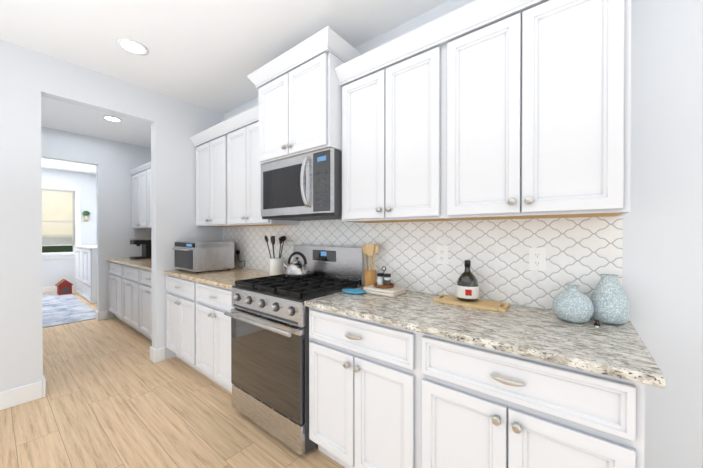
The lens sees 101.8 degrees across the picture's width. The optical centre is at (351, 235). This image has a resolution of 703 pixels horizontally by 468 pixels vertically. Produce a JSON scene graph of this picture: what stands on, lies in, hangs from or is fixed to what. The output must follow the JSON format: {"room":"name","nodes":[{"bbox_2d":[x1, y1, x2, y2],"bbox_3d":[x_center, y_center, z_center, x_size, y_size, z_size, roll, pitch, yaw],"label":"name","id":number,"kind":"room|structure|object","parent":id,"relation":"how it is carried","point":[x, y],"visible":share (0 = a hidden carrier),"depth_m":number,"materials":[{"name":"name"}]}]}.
{"room":"kitchen","nodes":[
{"label":"kitchen","id":0,"kind":"room"},
{"bbox_2d":[0,39,223,391],"bbox_3d":[-2.708,-0.075,2.085,0.120,2.750,3.540,0,0,38],"label":"wall","id":1,"kind":"structure","parent":0,"point":[27,75],"depth_m":2.89,"materials":[{"name":"white paint"}]},
{"bbox_2d":[0,378,45,409],"bbox_3d":[-3.104,1.235,1.479,0.016,0.135,2.086,0,0,38],"label":"baseboard","id":2,"kind":"structure","parent":1,"relation":"attached to","point":[21,395],"depth_m":2.20,"materials":[{"name":"white"}]},
{"bbox_2d":[42,286,56,292],"bbox_3d":[-7.003,1.211,5.983,0.016,0.135,1.520,0,0,38],"label":"baseboard","id":3,"kind":"structure","parent":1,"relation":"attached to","point":[48,289],"depth_m":6.34,"materials":[{"name":"white"}]},
{"bbox_2d":[42,184,80,259],"bbox_3d":[-6.771,-0.294,6.320,0.145,1.662,1.144,0,0,38],"label":"window","id":4,"kind":"structure","parent":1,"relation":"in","point":[76,232],"depth_m":6.67,"materials":[{"name":"white"}]},
{"bbox_2d":[42,188,74,245],"bbox_3d":[-6.772,-0.398,6.321,0.040,1.284,0.930,0,0,38],"label":"window blinds","id":5,"kind":"object","parent":4,"relation":"attached to","point":[66,225],"visible":0.62,"depth_m":6.46,"materials":[{"name":"white fabric"}]},
{"bbox_2d":[82,211,89,220],"bbox_3d":[-6.305,-0.451,6.786,0.105,0.250,0.133,0,0,38],"label":"wall decor","id":6,"kind":"object","parent":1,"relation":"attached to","point":[86,214],"visible":1,"depth_m":6.77,"materials":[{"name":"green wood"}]},
{"bbox_2d":[96,310,107,319],"bbox_3d":[-3.690,1.218,4.672,0.016,0.135,0.751,0,0,38],"label":"baseboard","id":7,"kind":"structure","parent":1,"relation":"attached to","point":[99,314],"depth_m":4.33,"materials":[{"name":"white"}]},
{"bbox_2d":[0,290,344,467],"bbox_3d":[-2.602,1.350,2.009,12.090,0.100,3.840,0,0,38],"label":"floor","id":8,"kind":"structure","parent":0,"point":[116,397],"depth_m":2.04,"materials":[{"name":"brown wood"}]},
{"bbox_2d":[42,293,95,327],"bbox_3d":[-5.493,1.278,4.915,3.110,0.011,1.290,0,0,38],"label":"rug","id":9,"kind":"object","parent":8,"relation":"on","point":[57,309],"visible":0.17,"depth_m":4.82,"materials":[{"name":"fabric"}]},
{"bbox_2d":[55,278,72,294],"bbox_3d":[-6.181,1.104,6.150,0.280,0.320,0.260,0,0,38],"label":"decor","id":10,"kind":"object","parent":9,"relation":"on","point":[64,286],"visible":1,"depth_m":6.08,"materials":[{"name":"red paint"}]},
{"bbox_2d":[74,245,89,296],"bbox_3d":[-5.562,0.767,6.244,0.775,1.019,0.598,0,0,38],"label":"base cabinet","id":11,"kind":"object","parent":8,"relation":"on","point":[78,250],"depth_m":6.00,"materials":[{"name":"white wood"}]},
{"bbox_2d":[82,245,96,303],"bbox_3d":[-4.953,0.769,5.765,0.775,1.019,0.598,0,0,38],"label":"base cabinet","id":12,"kind":"object","parent":8,"relation":"on","point":[86,272],"depth_m":5.40,"materials":[{"name":"white wood"}]},
{"bbox_2d":[108,261,119,318],"bbox_3d":[-3.263,0.839,4.416,0.725,0.894,0.628,0,0,38],"label":"base cabinet","id":13,"kind":"object","parent":8,"relation":"on","point":[114,268],"depth_m":4.18,"materials":[{"name":"white wood"}]},
{"bbox_2d":[120,264,135,329],"bbox_3d":[-2.693,0.842,3.968,0.726,0.894,0.628,0,0,38],"label":"base cabinet","id":14,"kind":"object","parent":8,"relation":"on","point":[130,296],"depth_m":3.80,"materials":[{"name":"white wood"}]},
{"bbox_2d":[136,267,151,339],"bbox_3d":[-2.123,0.844,3.519,0.725,0.894,0.628,0,0,38],"label":"base cabinet","id":15,"kind":"object","parent":8,"relation":"on","point":[143,276],"depth_m":3.41,"materials":[{"name":"white wood"}]},
{"bbox_2d":[106,257,151,270],"bbox_3d":[-2.700,0.379,3.956,2.176,0.030,0.647,0,0,38],"label":"countertop","id":16,"kind":"structure","parent":15,"relation":"on","point":[146,264],"depth_m":3.88,"materials":[{"name":"stone"}]},
{"bbox_2d":[130,238,151,258],"bbox_3d":[-3.223,0.205,4.407,0.204,0.310,0.274,0,0,38],"label":"coffee maker","id":17,"kind":"object","parent":16,"relation":"on","point":[146,247],"visible":0.88,"depth_m":4.36,"materials":[{"name":"black plastic"}]},
{"bbox_2d":[166,275,193,367],"bbox_3d":[-1.472,0.847,3.006,0.683,0.894,0.628,0,0,38],"label":"base cabinet","id":18,"kind":"object","parent":8,"relation":"on","point":[180,295],"depth_m":2.75,"materials":[{"name":"white wood"}]},
{"bbox_2d":[194,281,233,392],"bbox_3d":[-0.935,0.849,2.583,0.685,0.894,0.628,0,0,38],"label":"base cabinet","id":19,"kind":"object","parent":8,"relation":"on","point":[198,329],"depth_m":2.35,"materials":[{"name":"white wood"}]},
{"bbox_2d":[163,267,269,288],"bbox_3d":[-1.212,0.385,2.781,1.368,0.030,0.640,0,0,38],"label":"countertop","id":20,"kind":"structure","parent":19,"relation":"on","point":[225,278],"depth_m":2.62,"materials":[{"name":"stone"}]},
{"bbox_2d":[172,241,244,272],"bbox_3d":[-1.508,0.217,3.043,0.523,0.300,0.574,0,0,38],"label":"toaster oven","id":21,"kind":"object","parent":20,"relation":"on","point":[197,256],"visible":1,"depth_m":2.86,"materials":[{"name":"silver metal"}]},
{"bbox_2d":[264,235,285,275],"bbox_3d":[-0.698,0.185,2.627,0.253,0.370,0.152,0,0,38],"label":"utensil crock","id":22,"kind":"object","parent":20,"relation":"on","point":[275,265],"visible":0.96,"depth_m":2.58,"materials":[{"name":"white ceramic"}]},
{"bbox_2d":[224,245,366,454],"bbox_3d":[-0.402,0.696,2.087,0.756,1.205,0.726,0,0,38],"label":"range","id":23,"kind":"object","parent":8,"relation":"on","point":[269,315],"visible":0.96,"depth_m":1.85,"materials":[{"name":"grey metal"}]},
{"bbox_2d":[282,252,308,277],"bbox_3d":[-0.448,0.233,2.299,0.215,0.201,0.184,0,0,38],"label":"kettle","id":24,"kind":"object","parent":23,"relation":"on","point":[296,268],"visible":1,"depth_m":2.24,"materials":[{"name":"silver metal"}]},
{"bbox_2d":[309,307,416,467],"bbox_3d":[0.205,0.854,1.686,0.688,0.894,0.628,0,0,38],"label":"base cabinet","id":25,"kind":"object","parent":8,"relation":"on","point":[383,396],"depth_m":1.41,"materials":[{"name":"white wood"}]},
{"bbox_2d":[417,332,644,467],"bbox_3d":[0.746,0.856,1.260,0.689,0.894,0.628,0,0,38],"label":"base cabinet","id":26,"kind":"object","parent":8,"relation":"on","point":[478,406],"depth_m":0.99,"materials":[{"name":"white wood"}]},
{"bbox_2d":[304,286,665,387],"bbox_3d":[0.481,0.392,1.447,1.411,0.030,0.640,0,0,38],"label":"countertop","id":27,"kind":"structure","parent":26,"relation":"on","point":[621,351],"depth_m":1.15,"materials":[{"name":"stone"}]},
{"bbox_2d":[342,289,365,293],"bbox_3d":[0.014,0.364,1.834,0.158,0.020,0.105,0,0,38],"label":"spoon rest","id":28,"kind":"object","parent":27,"relation":"on","point":[354,291],"visible":1,"depth_m":1.84,"materials":[{"name":"blue ceramic"}]},
{"bbox_2d":[362,244,378,286],"bbox_3d":[0.130,0.218,2.014,0.150,0.311,0.084,0,0,38],"label":"utensil holder","id":29,"kind":"object","parent":27,"relation":"on","point":[369,250],"visible":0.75,"depth_m":1.98,"materials":[{"name":"brown wood"}]},
{"bbox_2d":[363,285,405,296],"bbox_3d":[0.212,0.356,1.847,0.235,0.036,0.165,0,0,38],"label":"folded towel","id":30,"kind":"object","parent":27,"relation":"on","point":[394,291],"visible":0.71,"depth_m":1.78,"materials":[{"name":"fabric"}]},
{"bbox_2d":[374,266,393,288],"bbox_3d":[0.210,0.269,1.857,0.128,0.134,0.128,0,0,38],"label":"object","id":31,"kind":"object","parent":30,"relation":"on","point":[383,281],"visible":0.98,"depth_m":1.83,"materials":[{"name":"brown wood"}]},
{"bbox_2d":[433,294,509,311],"bbox_3d":[0.649,0.367,1.562,0.365,0.016,0.160,0,0,38],"label":"cutting board","id":32,"kind":"object","parent":27,"relation":"on","point":[491,305],"visible":0.94,"depth_m":1.51,"materials":[{"name":"brown wood"}]},
{"bbox_2d":[456,260,478,301],"bbox_3d":[0.641,0.249,1.579,0.118,0.219,0.122,0,0,38],"label":"oil bottle","id":33,"kind":"object","parent":32,"relation":"on","point":[467,287],"visible":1,"depth_m":1.54,"materials":[{"name":"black glass"}]},
{"bbox_2d":[552,284,593,322],"bbox_3d":[0.972,0.299,1.257,0.144,0.157,0.144,0,0,38],"label":"round vase","id":34,"kind":"object","parent":27,"relation":"on","point":[572,304],"visible":1,"depth_m":1.21,"materials":[{"name":"ceramic"}]},
{"bbox_2d":[594,320,600,327],"bbox_3d":[0.995,0.359,1.156,0.022,0.034,0.041,0,0,38],"label":"bird figurine","id":35,"kind":"object","parent":27,"relation":"on","point":[597,324],"visible":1,"depth_m":1.15,"materials":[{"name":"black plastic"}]},
{"bbox_2d":[590,274,631,324],"bbox_3d":[1.117,0.275,1.238,0.140,0.205,0.140,0,0,38],"label":"vase","id":36,"kind":"object","parent":27,"relation":"on","point":[610,301],"visible":1,"depth_m":1.20,"materials":[{"name":"ceramic"}]},
{"bbox_2d":[0,0,448,173],"bbox_3d":[-2.602,-1.500,1.994,12.090,0.100,3.840,0,0,38],"label":"ceiling","id":37,"kind":"structure","parent":0,"point":[210,54],"depth_m":2.10,"materials":[{"name":"white paint"}]},
{"bbox_2d":[102,116,121,121],"bbox_3d":[-3.001,-1.453,3.581,0.200,0.010,0.200,0,0,38],"label":"recessed light","id":38,"kind":"object","parent":37,"relation":"in","point":[112,118],"visible":0.96,"depth_m":3.56,"materials":[{"name":"white"}]},
{"bbox_2d":[116,38,148,55],"bbox_3d":[-1.683,-1.446,2.199,0.200,0.010,0.200,0,0,38],"label":"recessed light","id":39,"kind":"object","parent":37,"relation":"in","point":[132,46],"visible":1,"depth_m":2.19,"materials":[{"name":"white"}]},
{"bbox_2d":[224,0,702,467],"bbox_3d":[-1.451,-0.083,3.463,12.090,2.750,0.120,0,0,38],"label":"wall","id":40,"kind":"structure","parent":0,"point":[662,270],"depth_m":1.20,"materials":[{"name":"white paint"}]},
{"bbox_2d":[129,166,144,228],"bbox_3d":[-3.172,-0.559,4.524,0.725,0.910,0.334,0,0,38],"label":"upper cabinet","id":41,"kind":"object","parent":40,"relation":"attached to","point":[141,197],"depth_m":4.40,"materials":[{"name":"white wood"}]},
{"bbox_2d":[145,162,150,228],"bbox_3d":[-2.602,-0.556,4.076,0.726,0.910,0.334,0,0,38],"label":"upper cabinet","id":42,"kind":"object","parent":40,"relation":"attached to","point":[148,165],"depth_m":4.13,"materials":[{"name":"white wood"}]},
{"bbox_2d":[194,125,233,226],"bbox_3d":[-1.381,-0.581,3.114,0.683,0.970,0.334,0,0,38],"label":"upper cabinet","id":43,"kind":"object","parent":40,"relation":"attached to","point":[210,146],"depth_m":2.96,"materials":[{"name":"white wood"}]},
{"bbox_2d":[226,109,299,226],"bbox_3d":[-0.844,-0.579,2.691,0.685,0.970,0.334,0,0,38],"label":"upper cabinet","id":44,"kind":"object","parent":40,"relation":"attached to","point":[228,179],"depth_m":2.57,"materials":[{"name":"white wood"}]},
{"bbox_2d":[247,26,361,164],"bbox_3d":[-0.325,-0.908,2.176,0.862,0.694,0.498,0,0,38],"label":"upper cabinet","id":45,"kind":"object","parent":40,"relation":"attached to","point":[298,87],"visible":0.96,"depth_m":1.93,"materials":[{"name":"white wood"}]},
{"bbox_2d":[261,147,341,220],"bbox_3d":[-0.318,-0.343,2.188,0.758,0.432,0.471,0,0,38],"label":"microwave","id":46,"kind":"object","parent":45,"relation":"attached to","point":[306,187],"visible":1,"depth_m":1.96,"materials":[{"name":"grey metal"}]},
{"bbox_2d":[336,24,458,222],"bbox_3d":[0.296,-0.574,1.793,0.688,0.970,0.334,0,0,38],"label":"upper cabinet","id":47,"kind":"object","parent":40,"relation":"attached to","point":[392,98],"depth_m":1.63,"materials":[{"name":"white wood"}]},
{"bbox_2d":[223,216,622,309],"bbox_3d":[-0.167,0.122,2.370,3.519,0.498,0.008,0,0,38],"label":"tile backsplash","id":48,"kind":"structure","parent":40,"relation":"attached to","point":[584,253],"depth_m":1.65,"materials":[{"name":"white tile"}]},
{"bbox_2d":[436,245,447,263],"bbox_3d":[0.565,0.123,1.782,0.072,0.116,0.009,0,0,38],"label":"electrical outlet","id":49,"kind":"object","parent":48,"relation":"attached to","point":[442,255],"visible":1,"depth_m":1.78,"materials":[{"name":"white plastic"}]},
{"bbox_2d":[529,248,545,270],"bbox_3d":[0.958,0.125,1.472,0.072,0.116,0.010,0,0,38],"label":"outlet","id":50,"kind":"object","parent":48,"relation":"attached to","point":[537,259],"visible":1,"depth_m":1.47,"materials":[{"name":"white plastic"}]},
{"bbox_2d":[443,0,631,220],"bbox_3d":[0.837,-0.572,1.367,0.689,0.970,0.334,0,0,38],"label":"upper cabinet","id":51,"kind":"object","parent":40,"relation":"attached to","point":[494,109],"depth_m":1.21,"materials":[{"name":"white wood"}]}
]}

